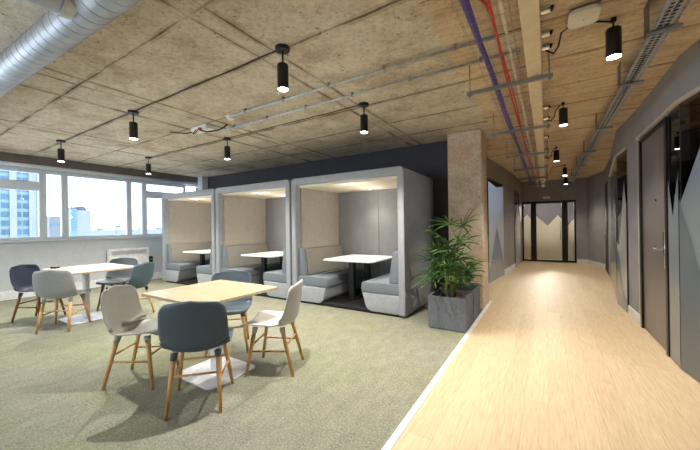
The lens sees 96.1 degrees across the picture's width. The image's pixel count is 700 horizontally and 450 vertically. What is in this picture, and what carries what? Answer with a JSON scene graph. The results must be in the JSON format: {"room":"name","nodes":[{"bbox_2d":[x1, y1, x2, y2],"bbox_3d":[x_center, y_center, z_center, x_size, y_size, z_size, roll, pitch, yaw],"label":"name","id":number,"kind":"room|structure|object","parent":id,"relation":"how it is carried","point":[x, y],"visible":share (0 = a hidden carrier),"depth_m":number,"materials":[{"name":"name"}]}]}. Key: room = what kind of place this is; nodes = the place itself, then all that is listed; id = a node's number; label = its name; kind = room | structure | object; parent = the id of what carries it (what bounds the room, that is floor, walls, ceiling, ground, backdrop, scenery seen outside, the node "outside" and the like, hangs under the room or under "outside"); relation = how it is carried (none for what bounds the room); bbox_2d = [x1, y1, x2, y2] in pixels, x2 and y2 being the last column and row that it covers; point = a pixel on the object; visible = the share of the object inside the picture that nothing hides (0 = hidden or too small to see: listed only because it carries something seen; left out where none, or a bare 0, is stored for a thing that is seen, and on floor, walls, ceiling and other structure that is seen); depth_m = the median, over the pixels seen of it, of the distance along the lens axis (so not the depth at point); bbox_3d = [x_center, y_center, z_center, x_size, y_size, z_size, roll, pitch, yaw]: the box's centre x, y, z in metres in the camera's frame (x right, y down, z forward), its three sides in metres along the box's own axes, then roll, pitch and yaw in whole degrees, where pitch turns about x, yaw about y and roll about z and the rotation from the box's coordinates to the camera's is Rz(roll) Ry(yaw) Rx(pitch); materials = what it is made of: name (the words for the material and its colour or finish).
{"room":"common room","nodes":[
{"label":"common room","id":0,"kind":"room"},
{"bbox_2d":[0,237,161,291],"bbox_3d":[-6.316,0.839,6.298,0.200,1.100,7.200,-1,0,32],"label":"wall","id":1,"kind":"structure","parent":0,"point":[67,253],"depth_m":6.67,"materials":[{"name":"paint"}]},
{"bbox_2d":[0,166,43,240],"bbox_3d":[-6.513,-0.414,5.915,0.100,1.390,1.080,-1,0,32],"label":"window","id":2,"kind":"structure","parent":1,"relation":"in","point":[4,183],"depth_m":6.19,"materials":[{"name":"white plastic"}]},
{"bbox_2d":[43,171,65,239],"bbox_3d":[-6.137,-0.419,6.518,0.100,1.390,0.340,-1,0,32],"label":"window","id":3,"kind":"structure","parent":1,"relation":"in","point":[62,175],"depth_m":6.58,"materials":[{"name":"white plastic"}]},
{"bbox_2d":[0,272,161,300],"bbox_3d":[-6.216,1.302,6.240,0.020,0.170,7.200,-1,0,32],"label":"baseboard","id":4,"kind":"structure","parent":1,"relation":"attached to","point":[5,295],"depth_m":6.18,"materials":[{"name":"white paint"}]},
{"bbox_2d":[0,236,161,242],"bbox_3d":[-6.221,0.292,6.234,0.080,0.030,7.200,-1,0,32],"label":"trim","id":5,"kind":"structure","parent":1,"relation":"attached to","point":[142,236],"depth_m":6.71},
{"bbox_2d":[65,173,129,238],"bbox_3d":[-5.728,-0.425,7.175,0.100,1.390,1.210,-1,0,32],"label":"window","id":6,"kind":"structure","parent":1,"relation":"in","point":[127,207],"depth_m":7.14,"materials":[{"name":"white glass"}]},
{"bbox_2d":[107,247,148,271],"bbox_3d":[-5.311,0.904,7.558,0.128,0.740,0.860,-1,0,32],"label":"heater","id":7,"kind":"object","parent":1,"relation":"attached to","point":[141,254],"visible":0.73,"depth_m":7.56,"materials":[{"name":"white paint"}]},
{"bbox_2d":[112,249,146,254],"bbox_3d":[-5.266,0.629,7.527,0.006,0.090,0.740,-1,0,32],"label":"grille","id":8,"kind":"object","parent":7,"relation":"attached to","point":[114,251],"depth_m":7.52,"materials":[{"name":"white metal"}]},
{"bbox_2d":[129,180,144,236],"bbox_3d":[-5.318,-0.431,7.833,0.100,1.390,0.340,-1,0,32],"label":"window","id":9,"kind":"structure","parent":1,"relation":"in","point":[142,200],"depth_m":7.91,"materials":[{"name":"white plastic"}]},
{"bbox_2d":[144,181,185,235],"bbox_3d":[-4.942,-0.436,8.436,0.100,1.390,1.080,-1,0,32],"label":"window","id":10,"kind":"structure","parent":1,"relation":"in","point":[147,194],"depth_m":8.12,"materials":[{"name":"white plastic"}]},
{"bbox_2d":[0,164,197,187],"bbox_3d":[-6.345,-1.236,6.298,0.200,0.250,7.200,-1,0,32],"label":"wall header","id":11,"kind":"structure","parent":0,"point":[1,165],"depth_m":7.04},
{"bbox_2d":[0,160,195,184],"bbox_3d":[-6.201,-1.176,6.091,0.070,0.085,6.800,-1,0,32],"label":"pipe","id":12,"kind":"object","parent":11,"relation":"attached to","point":[21,164],"visible":1,"depth_m":6.83,"materials":[{"name":"metal"}]},
{"bbox_2d":[0,152,197,182],"bbox_3d":[-6.219,-1.288,6.160,0.160,0.150,7.100,-1,0,32],"label":"trim","id":13,"kind":"structure","parent":11,"relation":"attached to","point":[4,156],"depth_m":6.85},
{"bbox_2d":[195,141,448,290],"bbox_3d":[-1.156,-0.059,7.318,7.900,2.750,0.200,-1,0,32],"label":"wall","id":14,"kind":"structure","parent":0,"point":[430,160],"depth_m":6.02,"materials":[{"name":"paint"}]},
{"bbox_2d":[0,0,699,181],"bbox_3d":[0.197,-1.549,6.403,11.600,0.208,14.300,-1,0,32],"label":"ceiling","id":15,"kind":"structure","parent":0,"point":[155,50],"depth_m":3.18,"materials":[{"name":"concrete"}]},
{"bbox_2d":[56,139,65,161],"bbox_3d":[-4.678,-1.214,5.095,0.116,0.341,0.116,-1,0,32],"label":"pendant light","id":16,"kind":"object","parent":15,"relation":"hanging from","point":[60,152],"visible":1,"depth_m":5.07,"materials":[{"name":"black metal"}]},
{"bbox_2d":[0,0,140,97],"bbox_3d":[-3.989,-1.264,2.060,7.598,0.261,2.300,-1,0,30],"label":"spiral duct","id":17,"kind":"object","parent":15,"relation":"hanging from","point":[67,23],"visible":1,"depth_m":2.00,"materials":[{"name":"metal"}]},
{"bbox_2d":[128,110,138,139],"bbox_3d":[-2.668,-1.242,3.878,0.116,0.341,0.116,-1,0,32],"label":"pendant light","id":18,"kind":"object","parent":15,"relation":"hanging from","point":[133,126],"visible":0.99,"depth_m":3.85,"materials":[{"name":"black metal"}]},
{"bbox_2d":[145,157,151,173],"bbox_3d":[-4.082,-1.222,6.373,0.116,0.341,0.116,-1,0,32],"label":"pendant light","id":19,"kind":"object","parent":15,"relation":"hanging from","point":[148,166],"visible":1,"depth_m":6.34,"materials":[{"name":"black metal"}]},
{"bbox_2d":[64,50,275,140],"bbox_3d":[-2.608,-1.406,3.827,4.860,0.010,0.017,-1,0,32],"label":"power cable","id":20,"kind":"object","parent":15,"relation":"attached to","point":[275,50],"visible":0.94,"depth_m":3.22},
{"bbox_2d":[170,124,227,134],"bbox_3d":[-2.192,-1.352,4.527,1.022,0.136,0.204,-1,0,28],"label":"junction box","id":21,"kind":"object","parent":15,"relation":"attached to","point":[203,128],"visible":1,"depth_m":4.43,"materials":[{"name":"white paint"}]},
{"bbox_2d":[198,176,207,189],"bbox_3d":[-4.177,-1.157,8.943,0.220,0.470,0.180,-1,0,32],"label":"boxed riser","id":22,"kind":"object","parent":15,"relation":"attached to","point":[202,181],"visible":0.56,"depth_m":8.87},
{"bbox_2d":[223,137,230,159],"bbox_3d":[-1.984,-1.252,5.089,0.116,0.341,0.116,-1,0,32],"label":"pendant light","id":23,"kind":"object","parent":15,"relation":"hanging from","point":[226,148],"visible":1,"depth_m":5.06,"materials":[{"name":"black metal"}]},
{"bbox_2d":[226,114,235,120],"bbox_3d":[-1.550,-1.403,4.087,0.120,0.050,0.120,-1,0,32],"label":"smoke detector","id":24,"kind":"object","parent":15,"relation":"attached to","point":[227,115],"visible":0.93,"depth_m":4.06,"materials":[{"name":"beige plastic"}]},
{"bbox_2d":[150,105,358,157],"bbox_3d":[-1.958,-1.415,5.060,5.000,0.010,0.017,-1,0,32],"label":"power cable","id":25,"kind":"object","parent":15,"relation":"attached to","point":[357,105],"visible":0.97,"depth_m":4.52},
{"bbox_2d":[275,43,289,91],"bbox_3d":[-0.543,-1.272,2.542,0.116,0.341,0.116,-1,0,32],"label":"pendant light","id":26,"kind":"object","parent":15,"relation":"hanging from","point":[283,49],"visible":1,"depth_m":2.51,"materials":[{"name":"black metal"}]},
{"bbox_2d":[229,34,495,116],"bbox_3d":[-0.215,-1.423,3.185,3.100,0.049,0.032,-1,0,32],"label":"conduit","id":27,"kind":"object","parent":15,"relation":"attached to","point":[455,47],"visible":0.95,"depth_m":2.90,"materials":[{"name":"metal"}]},
{"bbox_2d":[359,102,368,132],"bbox_3d":[0.166,-1.282,3.738,0.116,0.341,0.116,-1,0,32],"label":"pendant light","id":28,"kind":"object","parent":15,"relation":"hanging from","point":[364,117],"visible":1,"depth_m":3.70,"materials":[{"name":"black metal"}]},
{"bbox_2d":[220,48,520,131],"bbox_3d":[-0.250,-1.422,3.583,3.860,0.049,0.032,-1,0,32],"label":"conduit","id":29,"kind":"object","parent":15,"relation":"attached to","point":[409,79],"visible":0.98,"depth_m":3.22,"materials":[{"name":"metal"}]},
{"bbox_2d":[467,49,552,97],"bbox_3d":[1.327,-1.305,2.661,0.650,0.312,0.030,-1,0,32],"label":"support strut","id":30,"kind":"object","parent":15,"relation":"hanging from","point":[549,75],"visible":0.91,"depth_m":2.63,"materials":[{"name":"metal"}]},
{"bbox_2d":[450,0,538,187],"bbox_3d":[2.697,-1.253,4.906,0.263,0.032,13.201,-1,0,32],"label":"basket","id":31,"kind":"object","parent":30,"relation":"on","point":[457,14],"visible":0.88,"depth_m":2.45,"materials":[{"name":"metal"}]},
{"bbox_2d":[459,0,533,186],"bbox_3d":[2.633,-1.264,4.947,0.058,0.037,13.200,-1,0,32],"label":"cable bundle","id":32,"kind":"object","parent":31,"relation":"in","point":[466,3],"visible":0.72,"depth_m":2.35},
{"bbox_2d":[486,0,536,185],"bbox_3d":[2.725,-1.259,4.889,0.043,0.028,13.200,-1,0,32],"label":"cable bundle","id":33,"kind":"object","parent":31,"relation":"in","point":[488,2],"visible":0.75,"depth_m":2.48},
{"bbox_2d":[497,0,538,186],"bbox_3d":[2.779,-1.258,4.856,0.035,0.027,13.200,-1,0,32],"label":"cable bundle","id":34,"kind":"object","parent":31,"relation":"in","point":[500,4],"visible":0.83,"depth_m":2.40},
{"bbox_2d":[491,103,550,136],"bbox_3d":[2.126,-1.316,3.943,0.650,0.312,0.030,-1,0,32],"label":"support strut","id":35,"kind":"object","parent":15,"relation":"attached to","point":[548,125],"visible":0.94,"depth_m":3.92,"materials":[{"name":"metal"}]},
{"bbox_2d":[505,138,548,158],"bbox_3d":[3.009,-1.328,5.360,0.650,0.312,0.030,-1,0,32],"label":"support strut","id":36,"kind":"object","parent":15,"relation":"hanging from","point":[547,151],"visible":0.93,"depth_m":5.32,"materials":[{"name":"metal"}]},
{"bbox_2d":[513,158,548,171],"bbox_3d":[3.855,-1.340,6.718,0.650,0.312,0.030,-1,0,32],"label":"support strut","id":37,"kind":"object","parent":15,"relation":"hanging from","point":[546,167],"visible":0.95,"depth_m":6.74,"materials":[{"name":"metal"}]},
{"bbox_2d":[518,0,544,186],"bbox_3d":[2.861,-1.361,4.745,0.100,0.242,13.500,-1,0,32],"label":"beam","id":38,"kind":"structure","parent":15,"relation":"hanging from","point":[529,10],"depth_m":2.30,"materials":[{"name":"metal"}]},
{"bbox_2d":[541,3,553,15],"bbox_3d":[1.139,-1.251,1.813,0.065,0.048,0.047,-1,0,32],"label":"box","id":39,"kind":"object","parent":38,"relation":"attached to","point":[545,9],"visible":1,"depth_m":1.80,"materials":[{"name":"silver metal"}]},
{"bbox_2d":[542,28,552,37],"bbox_3d":[1.281,-1.253,2.042,0.065,0.048,0.047,-1,0,32],"label":"box","id":40,"kind":"object","parent":38,"relation":"attached to","point":[547,32],"visible":1,"depth_m":2.03,"materials":[{"name":"silver metal"}]},
{"bbox_2d":[542,42,552,50],"bbox_3d":[1.377,-1.254,2.195,0.065,0.048,0.047,-1,0,32],"label":"box","id":41,"kind":"object","parent":38,"relation":"attached to","point":[545,46],"visible":1,"depth_m":2.18,"materials":[{"name":"silver metal"}]},
{"bbox_2d":[545,20,610,53],"bbox_3d":[1.615,-1.339,2.257,0.484,0.244,0.082,-1,0,-1],"label":"power cable","id":42,"kind":"object","parent":38,"relation":"hanging from","point":[609,21],"visible":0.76,"depth_m":2.23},
{"bbox_2d":[553,146,558,161],"bbox_3d":[3.889,-1.359,5.931,0.090,0.276,0.090,-1,0,32],"label":"pendant light","id":43,"kind":"object","parent":15,"relation":"hanging from","point":[555,152],"visible":1,"depth_m":5.90,"materials":[{"name":"black metal"}]},
{"bbox_2d":[559,102,567,126],"bbox_3d":[2.549,-1.340,3.761,0.090,0.276,0.090,-1,0,32],"label":"pendant light","id":44,"kind":"object","parent":15,"relation":"hanging from","point":[563,112],"visible":1,"depth_m":3.73,"materials":[{"name":"black metal"}]},
{"bbox_2d":[568,1,600,28],"bbox_3d":[1.597,-1.436,2.150,0.176,0.056,0.200,-1,0,32],"label":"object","id":45,"kind":"object","parent":15,"relation":"attached to","point":[588,14],"visible":1,"depth_m":2.11,"materials":[{"name":"beige plastic"}]},
{"bbox_2d":[605,17,621,59],"bbox_3d":[1.861,-1.330,2.222,0.090,0.276,0.090,-1,0,32],"label":"pendant light","id":46,"kind":"object","parent":15,"relation":"hanging from","point":[613,35],"visible":1,"depth_m":2.19,"materials":[{"name":"black metal"}]},
{"bbox_2d":[569,0,691,181],"bbox_3d":[3.982,-1.393,5.165,0.170,0.210,10.600,-1,0,32],"label":"tray","id":47,"kind":"object","parent":15,"relation":"attached to","point":[649,34],"visible":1,"depth_m":2.46,"materials":[{"name":"metal"}]},
{"bbox_2d":[569,0,683,182],"bbox_3d":[3.507,-1.333,4.401,0.080,0.057,13.200,-1,0,32],"label":"cable bundle","id":48,"kind":"object","parent":47,"relation":"in","point":[680,1],"visible":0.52,"depth_m":2.53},
{"bbox_2d":[0,261,699,449],"bbox_3d":[0.232,1.345,6.347,11.150,0.104,14.200,-1,0,32],"label":"floor","id":49,"kind":"structure","parent":0,"point":[360,374],"depth_m":2.59,"materials":[{"name":"carpet"}]},
{"bbox_2d":[9,264,65,322],"bbox_3d":[-4.571,0.962,4.620,0.506,0.810,0.469,-1,0,-2],"label":"dining chair","id":50,"kind":"object","parent":49,"relation":"on","point":[20,275],"visible":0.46,"depth_m":4.57,"materials":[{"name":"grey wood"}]},
{"bbox_2d":[32,270,91,333],"bbox_3d":[-3.811,0.952,4.181,0.469,0.810,0.506,-1,0,-13],"label":"dining chair","id":51,"kind":"object","parent":49,"relation":"on","point":[48,284],"visible":1,"depth_m":4.00,"materials":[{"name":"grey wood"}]},
{"bbox_2d":[42,263,133,324],"bbox_3d":[-3.812,0.984,4.639,1.000,0.740,0.830,-1,0,32],"label":"cafe table","id":52,"kind":"object","parent":49,"relation":"on","point":[85,270],"visible":0.8,"depth_m":4.59,"materials":[{"name":"white wood"}]},
{"bbox_2d":[96,257,136,310],"bbox_3d":[-3.903,0.953,5.295,0.469,0.810,0.506,-1,0,-13],"label":"dining chair","id":53,"kind":"object","parent":49,"relation":"on","point":[117,276],"visible":0.64,"depth_m":5.45,"materials":[{"name":"grey plastic"}]},
{"bbox_2d":[106,262,154,312],"bbox_3d":[-3.275,0.944,4.737,0.506,0.810,0.469,-1,0,6],"label":"dining chair","id":54,"kind":"object","parent":49,"relation":"on","point":[141,274],"visible":0.56,"depth_m":4.67,"materials":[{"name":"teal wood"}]},
{"bbox_2d":[100,285,178,389],"bbox_3d":[-1.814,0.924,2.749,0.506,0.810,0.469,-1,0,-2],"label":"dining chair","id":55,"kind":"object","parent":49,"relation":"on","point":[123,314],"visible":0.76,"depth_m":2.73,"materials":[{"name":"plastic"}]},
{"bbox_2d":[113,336,121,343],"bbox_3d":[-1.921,0.938,2.602,0.057,0.060,0.052,-1,0,-2],"label":"socket","id":56,"kind":"object","parent":55,"relation":"attached to","point":[117,339],"depth_m":2.58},
{"bbox_2d":[144,335,150,342],"bbox_3d":[-1.675,0.934,2.603,0.054,0.058,0.053,-1,0,-2],"label":"socket","id":57,"kind":"object","parent":55,"relation":"attached to","point":[147,339],"depth_m":2.58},
{"bbox_2d":[161,189,215,284],"bbox_3d":[-3.368,0.282,7.732,2.080,2.130,1.360,-1,0,32],"label":"booth","id":58,"kind":"object","parent":49,"relation":"on","point":[188,218],"visible":0.49,"depth_m":7.74,"materials":[{"name":"fabric"}]},
{"bbox_2d":[166,242,205,262],"bbox_3d":[-4.101,0.667,8.163,0.170,0.460,1.210,-1,0,32],"label":"cushion","id":59,"kind":"object","parent":58,"relation":"on","point":[174,250],"depth_m":7.90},
{"bbox_2d":[166,259,209,270],"bbox_3d":[-3.911,0.975,8.036,0.620,0.160,1.230,-1,0,32],"label":"seat cushion","id":60,"kind":"object","parent":58,"relation":"on","point":[189,264],"depth_m":7.61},
{"bbox_2d":[183,249,210,279],"bbox_3d":[-3.397,0.950,7.803,0.960,0.685,1.040,-1,0,32],"label":"table","id":61,"kind":"object","parent":58,"relation":"on","point":[202,253],"visible":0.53,"depth_m":7.55,"materials":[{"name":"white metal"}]},
{"bbox_2d":[196,264,211,274],"bbox_3d":[-2.842,0.960,7.369,0.620,0.160,1.230,-1,0,32],"label":"seat cushion","id":62,"kind":"object","parent":58,"relation":"on","point":[203,269],"depth_m":6.87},
{"bbox_2d":[209,246,211,266],"bbox_3d":[-2.650,0.647,7.259,0.170,0.460,1.210,-1,0,32],"label":"cushion","id":63,"kind":"object","parent":58,"relation":"on","point":[211,246],"depth_m":6.75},
{"bbox_2d":[158,301,233,420],"bbox_3d":[-1.135,0.914,2.378,0.469,0.810,0.506,-1,0,-13],"label":"dining chair","id":64,"kind":"object","parent":49,"relation":"on","point":[187,326],"visible":1,"depth_m":2.18,"materials":[{"name":"plastic"}]},
{"bbox_2d":[170,353,177,360],"bbox_3d":[-1.249,0.928,2.236,0.052,0.060,0.057,-1,0,-13],"label":"socket","id":65,"kind":"object","parent":64,"relation":"attached to","point":[173,356],"depth_m":2.22,"materials":[{"name":"plastic"}]},
{"bbox_2d":[214,348,220,356],"bbox_3d":[-0.968,0.924,2.303,0.052,0.060,0.057,-1,0,-13],"label":"socket","id":66,"kind":"object","parent":64,"relation":"attached to","point":[217,352],"depth_m":2.28,"materials":[{"name":"plastic"}]},
{"bbox_2d":[141,280,277,389],"bbox_3d":[-1.240,0.948,2.849,0.860,0.740,0.790,-1,0,32],"label":"cafe table","id":67,"kind":"object","parent":49,"relation":"on","point":[223,291],"visible":0.73,"depth_m":2.79,"materials":[{"name":"brown wood"}]},
{"bbox_2d":[204,270,251,355],"bbox_3d":[-1.312,0.917,3.421,0.469,0.810,0.506,-1,0,-13],"label":"dining chair","id":68,"kind":"object","parent":49,"relation":"on","point":[239,306],"visible":0.58,"depth_m":3.58,"materials":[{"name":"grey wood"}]},
{"bbox_2d":[215,180,292,299],"bbox_3d":[-1.569,0.257,6.611,2.080,2.130,1.360,-1,0,32],"label":"booth","id":69,"kind":"object","parent":49,"relation":"on","point":[257,217],"visible":0.55,"depth_m":6.74,"materials":[{"name":"fabric"}]},
{"bbox_2d":[221,243,268,267],"bbox_3d":[-2.302,0.642,7.042,0.170,0.460,1.210,-1,0,32],"label":"cushion","id":70,"kind":"object","parent":69,"relation":"on","point":[231,253],"depth_m":6.82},
{"bbox_2d":[221,262,279,275],"bbox_3d":[-2.112,0.950,6.915,0.620,0.160,1.230,-1,0,32],"label":"seat cushion","id":71,"kind":"object","parent":69,"relation":"on","point":[254,269],"depth_m":6.67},
{"bbox_2d":[241,251,282,284],"bbox_3d":[-1.597,0.925,6.682,0.960,0.685,1.040,-1,0,32],"label":"table","id":72,"kind":"object","parent":69,"relation":"on","point":[264,255],"visible":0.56,"depth_m":6.45,"materials":[{"name":"white laminate"}]},
{"bbox_2d":[263,269,286,282],"bbox_3d":[-1.043,0.935,6.248,0.620,0.160,1.230,-1,0,32],"label":"seat cushion","id":73,"kind":"object","parent":69,"relation":"on","point":[277,276],"depth_m":5.74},
{"bbox_2d":[282,248,286,273],"bbox_3d":[-0.851,0.622,6.138,0.170,0.460,1.210,-1,0,32],"label":"cushion","id":74,"kind":"object","parent":69,"relation":"on","point":[284,271],"depth_m":5.63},
{"bbox_2d":[240,280,303,376],"bbox_3d":[-0.692,0.908,2.927,0.506,0.810,0.469,-1,0,6],"label":"dining chair","id":75,"kind":"object","parent":49,"relation":"on","point":[266,318],"visible":1,"depth_m":2.79,"materials":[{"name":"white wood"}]},
{"bbox_2d":[252,327,257,333],"bbox_3d":[-0.841,0.922,2.792,0.054,0.058,0.053,-1,0,6],"label":"socket","id":76,"kind":"object","parent":75,"relation":"attached to","point":[254,329],"depth_m":2.77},
{"bbox_2d":[279,327,285,333],"bbox_3d":[-0.595,0.919,2.772,0.057,0.060,0.052,-1,0,6],"label":"socket","id":77,"kind":"object","parent":75,"relation":"attached to","point":[282,330],"depth_m":2.75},
{"bbox_2d":[291,166,434,316],"bbox_3d":[0.231,0.232,5.490,2.080,2.130,1.360,-1,0,32],"label":"booth","id":78,"kind":"object","parent":49,"relation":"on","point":[381,211],"visible":0.94,"depth_m":5.43,"materials":[{"name":"grey fabric"}]},
{"bbox_2d":[299,245,343,275],"bbox_3d":[-0.503,0.617,5.921,0.170,0.460,1.210,-1,0,32],"label":"cushion","id":79,"kind":"object","parent":78,"relation":"on","point":[311,257],"depth_m":5.70,"materials":[{"name":"fabric"}]},
{"bbox_2d":[298,268,363,287],"bbox_3d":[-0.313,0.924,5.793,0.620,0.160,1.230,-1,0,32],"label":"seat cushion","id":80,"kind":"object","parent":78,"relation":"on","point":[333,277],"depth_m":5.39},
{"bbox_2d":[323,254,391,300],"bbox_3d":[0.202,0.900,5.561,0.960,0.685,1.040,-1,0,32],"label":"table","id":81,"kind":"object","parent":78,"relation":"on","point":[352,259],"visible":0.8,"depth_m":5.34,"materials":[{"name":"white paint"}]},
{"bbox_2d":[361,273,398,295],"bbox_3d":[0.756,0.909,5.127,0.620,0.160,1.230,-1,0,32],"label":"seat cushion","id":82,"kind":"object","parent":78,"relation":"on","point":[381,285],"depth_m":4.64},
{"bbox_2d":[389,251,398,283],"bbox_3d":[0.948,0.597,5.017,0.170,0.460,1.210,-1,0,32],"label":"cushion","id":83,"kind":"object","parent":78,"relation":"on","point":[393,279],"depth_m":4.50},
{"bbox_2d":[381,301,491,449],"bbox_3d":[0.437,1.315,2.184,0.044,0.058,7.350,-1,0,32],"label":"trim","id":84,"kind":"structure","parent":49,"relation":"on","point":[392,440],"depth_m":2.43,"materials":[{"name":"white metal"}]},
{"bbox_2d":[428,289,472,332],"bbox_3d":[1.304,1.077,4.063,0.450,0.410,0.460,-1,0,32],"label":"planter","id":85,"kind":"object","parent":49,"relation":"on","point":[448,313],"visible":0.91,"depth_m":3.89,"materials":[{"name":"concrete"}]},
{"bbox_2d":[412,207,492,297],"bbox_3d":[1.286,0.350,4.090,1.062,1.226,0.981,-1,0,-19],"label":"potted palm","id":86,"kind":"object","parent":85,"relation":"in","point":[444,265],"visible":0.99,"depth_m":4.01,"materials":[{"name":"green plant"}]},
{"bbox_2d":[440,283,479,320],"bbox_3d":[1.584,1.073,4.513,0.450,0.410,0.480,-1,0,32],"label":"planter","id":87,"kind":"object","parent":49,"relation":"on","point":[476,290],"visible":0.35,"depth_m":4.42,"materials":[{"name":"concrete"}]},
{"bbox_2d":[448,259,485,289],"bbox_3d":[1.594,0.701,4.462,0.662,0.518,0.584,-1,0,32],"label":"leafy plant","id":88,"kind":"object","parent":87,"relation":"on","point":[473,264],"visible":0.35,"depth_m":4.38,"materials":[{"name":"green plant"}]},
{"bbox_2d":[447,129,488,308],"bbox_3d":[1.926,-0.102,5.126,0.510,2.750,0.500,-1,0,32],"label":"column","id":89,"kind":"structure","parent":49,"relation":"on","point":[467,154],"depth_m":4.90,"materials":[{"name":"concrete"}]},
{"bbox_2d":[487,158,522,269],"bbox_3d":[3.942,-0.130,8.179,0.182,2.750,6.968,-1,0,36],"label":"wall","id":90,"kind":"structure","parent":0,"point":[495,172],"depth_m":8.57,"materials":[{"name":"paint"}]},
{"bbox_2d":[487,178,503,283],"bbox_3d":[3.425,0.102,7.407,0.067,2.300,1.517,-1,0,38],"label":"window","id":91,"kind":"structure","parent":90,"relation":"in","point":[494,189],"depth_m":7.29,"materials":[{"name":"grey glass"}]},
{"bbox_2d":[504,264,514,274],"bbox_3d":[4.381,1.174,8.609,0.014,0.130,1.536,-1,0,37],"label":"baseboard","id":92,"kind":"structure","parent":90,"relation":"attached to","point":[512,267],"depth_m":8.50,"materials":[{"name":"white paint"}]},
{"bbox_2d":[514,190,519,266],"bbox_3d":[5.175,0.078,9.782,0.062,2.300,1.316,-1,0,34],"label":"window","id":93,"kind":"structure","parent":90,"relation":"in","point":[516,194],"depth_m":9.68,"materials":[{"name":"grey glass"}]},
{"bbox_2d":[524,202,573,225],"bbox_3d":[7.952,-0.111,12.577,3.600,2.600,4.440,-1,0,32],"label":"wall","id":94,"kind":"structure","parent":0,"point":[547,212],"depth_m":14.36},
{"bbox_2d":[522,177,587,258],"bbox_3d":[6.775,-0.170,10.594,2.200,2.750,0.150,-1,0,32],"label":"wall","id":95,"kind":"structure","parent":0,"point":[557,190],"depth_m":10.19,"materials":[{"name":"paint"}]},
{"bbox_2d":[522,200,576,262],"bbox_3d":[6.658,0.187,10.568,1.520,2.040,0.142,-1,0,32],"label":"door","id":96,"kind":"structure","parent":95,"relation":"in","point":[554,242],"depth_m":10.54,"materials":[{"name":"glass"}]},
{"bbox_2d":[577,259,587,262],"bbox_3d":[7.454,1.131,10.085,0.280,0.130,0.015,-1,0,32],"label":"baseboard","id":97,"kind":"structure","parent":95,"relation":"attached to","point":[578,260],"depth_m":10.08,"materials":[{"name":"white paint"}]},
{"bbox_2d":[587,39,699,312],"bbox_3d":[4.023,-0.131,3.919,0.812,2.750,14.143,-1,0,30],"label":"wall","id":98,"kind":"structure","parent":0,"point":[683,76],"depth_m":4.18,"materials":[{"name":"paint"}]},
{"bbox_2d":[604,182,608,274],"bbox_3d":[6.706,0.041,8.229,0.121,2.330,1.124,-1,0,36],"label":"door","id":99,"kind":"structure","parent":98,"relation":"in","point":[606,188],"depth_m":8.12,"materials":[{"name":"metal"}]},
{"bbox_2d":[610,160,617,298],"bbox_3d":[5.088,0.064,6.048,0.067,2.330,2.766,-1,0,38],"label":"window","id":100,"kind":"structure","parent":98,"relation":"in","point":[613,178],"depth_m":5.62,"materials":[{"name":"grey glass"}]},
{"bbox_2d":[588,260,640,325],"bbox_3d":[5.690,1.155,6.859,0.319,0.130,7.352,-1,0,33],"label":"baseboard","id":101,"kind":"structure","parent":98,"relation":"attached to","point":[634,314],"depth_m":4.32,"materials":[{"name":"white paint"}]},
{"bbox_2d":[616,149,628,312],"bbox_3d":[4.084,0.078,4.692,0.067,2.330,0.620,-1,0,30],"label":"window","id":102,"kind":"structure","parent":98,"relation":"in","point":[621,160],"depth_m":4.65,"materials":[{"name":"grey glass"}]},
{"bbox_2d":[637,139,640,315],"bbox_3d":[3.640,0.019,3.936,0.045,2.200,0.050,-1,0,32],"label":"trim","id":103,"kind":"structure","parent":98,"relation":"attached to","point":[639,139],"depth_m":3.95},
{"bbox_2d":[638,117,669,356],"bbox_3d":[3.331,0.103,3.443,0.130,2.300,1.045,-1,0,32],"label":"door","id":104,"kind":"structure","parent":98,"relation":"in","point":[653,148],"depth_m":3.40,"materials":[{"name":"wood"},{"name":"metal handle"}]},
{"bbox_2d":[609,85,699,176],"bbox_3d":[3.080,-1.085,2.558,0.602,0.028,10.778,-1,0,28],"label":"trim","id":105,"kind":"structure","parent":98,"relation":"attached to","point":[674,104],"depth_m":3.10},
{"bbox_2d":[668,104,680,367],"bbox_3d":[2.986,0.093,2.863,0.062,2.330,0.295,-1,0,32],"label":"window","id":106,"kind":"structure","parent":98,"relation":"in","point":[674,189],"depth_m":2.87,"materials":[{"name":"grey glass"}]},
{"bbox_2d":[679,91,699,381],"bbox_3d":[2.395,0.102,1.493,0.067,2.330,2.698,-1,0,22],"label":"glass partition","id":107,"kind":"structure","parent":98,"relation":"in","point":[689,109],"depth_m":2.61,"materials":[{"name":"grey glass"}]},
{"label":"outside","id":108,"kind":"structure","parent":0,"visible":0},
{"bbox_2d":[47,216,60,236],"bbox_3d":[-88.379,29.840,93.783,10.100,65.400,3.700,-1,0,32],"label":"office block","id":109,"kind":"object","parent":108,"point":[53,222],"visible":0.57,"depth_m":90.52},
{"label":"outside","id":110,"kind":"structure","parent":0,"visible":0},
{"bbox_2d":[59,200,90,235],"bbox_3d":[-106.802,26.498,122.726,12.300,72.600,6.200,-1,0,32],"label":"office block","id":111,"kind":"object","parent":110,"point":[79,216],"visible":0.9,"depth_m":119.48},
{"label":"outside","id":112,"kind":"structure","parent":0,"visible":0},
{"bbox_2d":[91,228,161,235],"bbox_3d":[-166.316,32.532,233.490,10.000,62.200,100.000,-1,0,32],"label":"terrace","id":113,"kind":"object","parent":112,"point":[99,231],"visible":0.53,"depth_m":226.46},
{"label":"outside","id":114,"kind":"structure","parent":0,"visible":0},
{"bbox_2d":[0,170,37,237],"bbox_3d":[-68.381,9.258,56.227,16.250,66.000,15.000,-1,0,32],"label":"tower block","id":115,"kind":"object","parent":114,"point":[18,208],"visible":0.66,"depth_m":56.23,"materials":[{"name":"glass"}]},
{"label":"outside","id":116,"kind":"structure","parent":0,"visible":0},
{"bbox_2d":[101,209,119,234],"bbox_3d":[-129.139,27.095,170.357,1.400,72.032,8.576,-1,0,32],"label":"tower crane","id":117,"kind":"object","parent":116,"point":[116,226],"visible":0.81,"depth_m":171.97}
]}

